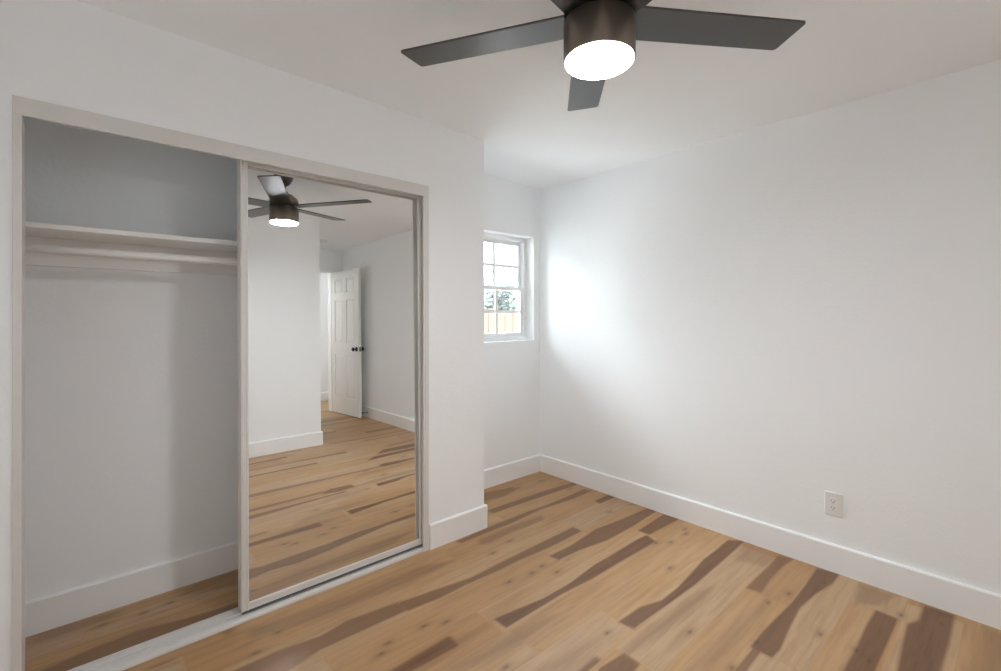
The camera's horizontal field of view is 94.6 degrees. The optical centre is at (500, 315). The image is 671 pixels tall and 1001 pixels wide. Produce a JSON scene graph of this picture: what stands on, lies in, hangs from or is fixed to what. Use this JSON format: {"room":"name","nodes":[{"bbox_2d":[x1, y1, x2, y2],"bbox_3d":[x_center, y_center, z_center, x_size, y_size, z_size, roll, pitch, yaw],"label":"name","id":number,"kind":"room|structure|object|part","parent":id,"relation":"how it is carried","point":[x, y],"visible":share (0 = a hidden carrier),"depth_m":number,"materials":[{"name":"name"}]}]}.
{"room":"empty bedroom","nodes":[
{"label":"empty bedroom","id":0,"kind":"room"},
{"bbox_2d":[0,0,483,670],"bbox_3d":[-1.212,0.085,2.210,2.526,2.550,0.501,0,0,-42],"label":"wall","id":1,"kind":"structure","parent":0,"point":[75,54],"depth_m":2.01,"materials":[{"name":"white paint"}]},
{"bbox_2d":[12,113,24,670],"bbox_3d":[-1.634,0.322,1.568,0.022,1.976,0.117,0,0,-42],"label":"trim","id":2,"kind":"structure","parent":1,"relation":"attached to","point":[18,126],"depth_m":1.53,"materials":[{"name":"beige metal"}]},
{"bbox_2d":[12,95,428,196],"bbox_3d":[-1.041,-0.697,2.095,1.610,0.061,0.118,0,0,-42],"label":"trim","id":3,"kind":"structure","parent":1,"relation":"attached to","point":[26,107],"depth_m":1.85,"materials":[{"name":"beige metal"}]},
{"bbox_2d":[237,160,239,608],"bbox_3d":[-0.814,0.295,2.339,0.912,1.996,0.028,0,-1,-42],"label":"mirror door","id":4,"kind":"structure","parent":1,"relation":"in","point":[237,160],"depth_m":2.03,"materials":[{"name":"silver metal"}]},
{"bbox_2d":[67,546,422,670],"bbox_3d":[-1.039,1.301,2.101,1.576,0.018,0.115,0,0,-42],"label":"sliding door track","id":5,"kind":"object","parent":1,"relation":"attached to","point":[132,656],"depth_m":1.91,"materials":[{"name":"beige metal"}]},
{"bbox_2d":[239,160,422,614],"bbox_3d":[-0.791,0.295,2.316,0.916,1.996,0.028,0,-1,-42],"label":"mirror door","id":6,"kind":"structure","parent":1,"relation":"in","point":[331,392],"depth_m":2.25,"materials":[{"name":"silver metal"}]},
{"bbox_3d":[-0.796,-0.683,2.327,0.863,0.040,0.025,0,-1,-42],"label":"rail","id":7,"kind":"part","parent":6,"relation":"part of","materials":[{"name":"beige metal"}]},
{"bbox_3d":[-0.782,1.267,2.311,0.863,0.030,0.028,0,-1,-42],"label":"rail","id":8,"kind":"part","parent":6,"relation":"part of","materials":[{"name":"beige metal"}]},
{"bbox_2d":[421,196,428,551],"bbox_3d":[-0.452,0.322,2.618,0.036,1.976,0.118,0,0,-42],"label":"trim","id":9,"kind":"structure","parent":1,"relation":"attached to","point":[425,200],"depth_m":2.58,"materials":[{"name":"beige metal"}]},
{"bbox_2d":[429,504,486,549],"bbox_3d":[-0.241,1.240,2.728,0.417,0.141,0.015,0,0,-42],"label":"baseboard","id":10,"kind":"structure","parent":1,"relation":"attached to","point":[447,530],"depth_m":2.71,"materials":[{"name":"white paint"}]},
{"bbox_2d":[24,117,539,600],"bbox_3d":[-1.053,0.085,2.794,3.860,2.550,0.160,0,0,-42],"label":"wall","id":11,"kind":"structure","parent":0,"point":[131,377],"depth_m":2.14,"materials":[{"name":"white paint"}]},
{"bbox_2d":[25,243,236,264],"bbox_3d":[-1.244,-0.253,2.166,2.420,0.060,0.060,0,0,-42],"label":"closet rod","id":12,"kind":"object","parent":11,"relation":"attached to","point":[37,248],"visible":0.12,"depth_m":1.89,"materials":[{"name":"white paint"}]},
{"bbox_2d":[25,221,236,275],"bbox_3d":[-1.318,-0.277,2.249,2.420,0.137,0.302,0,0,-42],"label":"closet shelf","id":13,"kind":"object","parent":11,"relation":"attached to","point":[35,232],"visible":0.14,"depth_m":2.02,"materials":[{"name":"white paint"}]},
{"bbox_2d":[25,541,237,637],"bbox_3d":[-1.411,1.240,2.358,2.426,0.141,0.015,0,0,-42],"label":"baseboard","id":14,"kind":"structure","parent":11,"relation":"attached to","point":[48,612],"depth_m":2.09,"materials":[{"name":"white paint"}]},
{"bbox_2d":[484,232,526,341],"bbox_3d":[-0.141,-0.227,3.656,0.913,0.858,0.074,0,0,-42],"label":"window","id":15,"kind":"structure","parent":11,"relation":"in","point":[520,243],"depth_m":3.86,"materials":[{"name":"white plastic"}]},
{"bbox_3d":[-0.153,-0.416,3.669,0.845,0.412,0.026,0,0,-42],"label":"sash","id":16,"kind":"part","parent":15,"relation":"part of","materials":[{"name":"glass"}]},
{"bbox_3d":[-0.133,-0.037,3.647,0.845,0.410,0.026,0,0,-42],"label":"sash","id":17,"kind":"part","parent":15,"relation":"part of","materials":[{"name":"glass"}]},
{"bbox_2d":[484,454,539,488],"bbox_3d":[-0.045,1.240,3.573,1.029,0.141,0.015,0,0,-42],"label":"baseboard","id":18,"kind":"structure","parent":11,"relation":"attached to","point":[500,474],"depth_m":3.68,"materials":[{"name":"white paint"}]},
{"bbox_2d":[25,471,1000,670],"bbox_3d":[1.273,1.310,0.698,4.530,0.001,6.250,0,0,-42],"label":"floor","id":19,"kind":"structure","parent":0,"point":[562,575],"depth_m":2.02,"materials":[{"name":"brown wood"}]},
{"bbox_2d":[77,0,1000,188],"bbox_3d":[1.262,-1.186,0.688,4.800,0.248,6.550,0,0,-42],"label":"ceiling","id":20,"kind":"structure","parent":0,"point":[673,97],"depth_m":1.99,"materials":[{"name":"white paint"}]},
{"bbox_2d":[401,0,805,110],"bbox_3d":[0.275,-0.914,1.307,1.252,0.372,1.270,0,0,-42],"label":"ceiling fan","id":21,"kind":"object","parent":20,"relation":"hanging from","point":[599,37],"visible":1,"depth_m":1.39,"materials":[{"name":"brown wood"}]},
{"bbox_3d":[-0.052,-0.878,1.490,0.570,0.007,0.131,4,7,24],"label":"blade","id":22,"kind":"part","parent":21,"relation":"part of","materials":[{"name":"grey wood"}]},
{"bbox_3d":[0.039,-0.878,1.065,0.131,0.007,0.570,8,2,42],"label":"blade","id":23,"kind":"part","parent":21,"relation":"part of","materials":[{"name":"grey wood"}]},
{"bbox_3d":[0.325,-0.878,1.707,0.131,0.007,0.570,-6,3,6],"label":"blade","id":24,"kind":"part","parent":21,"relation":"part of","materials":[{"name":"grey wood"}]},
{"bbox_2d":[565,41,633,79],"bbox_3d":[0.286,-0.736,1.340,0.194,0.016,0.194,0,0,-42],"label":"diffuser","id":25,"kind":"object","parent":21,"relation":"attached to","point":[589,60],"depth_m":1.31,"materials":[{"name":"white glass"}]},
{"bbox_3d":[0.471,-0.878,1.020,0.131,0.007,0.570,7,-7,-29],"label":"blade","id":26,"kind":"part","parent":21,"relation":"part of","materials":[{"name":"grey wood"}]},
{"bbox_3d":[0.647,-0.878,1.417,0.570,0.007,0.131,-3,-5,-12],"label":"blade","id":27,"kind":"part","parent":21,"relation":"part of","materials":[{"name":"grey wood"}]},
{"bbox_2d":[540,60,1000,594],"bbox_3d":[2.075,0.085,2.071,0.145,2.550,5.077,0,0,-42],"label":"wall","id":28,"kind":"structure","parent":0,"point":[760,323],"depth_m":2.46,"materials":[{"name":"white paint"}]},
{"bbox_2d":[540,454,1000,629],"bbox_3d":[1.976,1.240,2.063,0.015,0.141,4.957,0,0,-42],"label":"baseboard","id":29,"kind":"structure","parent":28,"relation":"attached to","point":[973,603],"depth_m":2.44,"materials":[{"name":"white paint"}]},
{"bbox_2d":[825,491,841,517],"bbox_3d":[1.707,0.965,2.370,0.009,0.119,0.076,0,0,-42],"label":"wall outlet","id":30,"kind":"object","parent":28,"relation":"attached to","point":[833,501],"visible":1,"depth_m":2.37,"materials":[{"name":"white plastic"}]},
{"bbox_2d":[829,497,836,511],"bbox_3d":[1.705,0.965,2.368,0.003,0.067,0.033,0,0,-42],"label":"receptacle","id":31,"kind":"object","parent":30,"relation":"attached to","point":[832,500],"depth_m":2.37,"materials":[{"name":"white plastic"}]},
{"label":"outside","id":32,"kind":"structure","parent":0,"visible":0},
{"bbox_3d":[-15.287,1.735,28.472,65.000,0.150,57.133,0,0,-42],"label":"ground","id":33,"kind":"structure","parent":32,"visible":0},
{"bbox_2d":[484,266,517,309],"bbox_3d":[-1.134,0.201,10.644,2.714,2.918,2.636,0,0,-42],"label":"tree","id":34,"kind":"object","parent":33,"relation":"on","point":[513,294],"visible":0.09,"depth_m":10.47,"materials":[{"name":"green plant"}]},
{"bbox_2d":[484,308,517,332],"bbox_3d":[-0.859,0.760,7.887,8.000,1.800,0.152,0,0,-42],"label":"fence","id":35,"kind":"object","parent":33,"relation":"on","point":[507,322],"visible":0.02,"depth_m":8.57,"materials":[{"name":"brown wood"}]},
{"bbox_2d":[484,276,517,309],"bbox_3d":[-0.375,0.188,14.429,2.570,2.944,2.793,0,0,-42],"label":"tree","id":36,"kind":"object","parent":33,"relation":"on","point":[490,303],"visible":0.06,"depth_m":13.56,"materials":[{"name":"green plant"}]}
]}

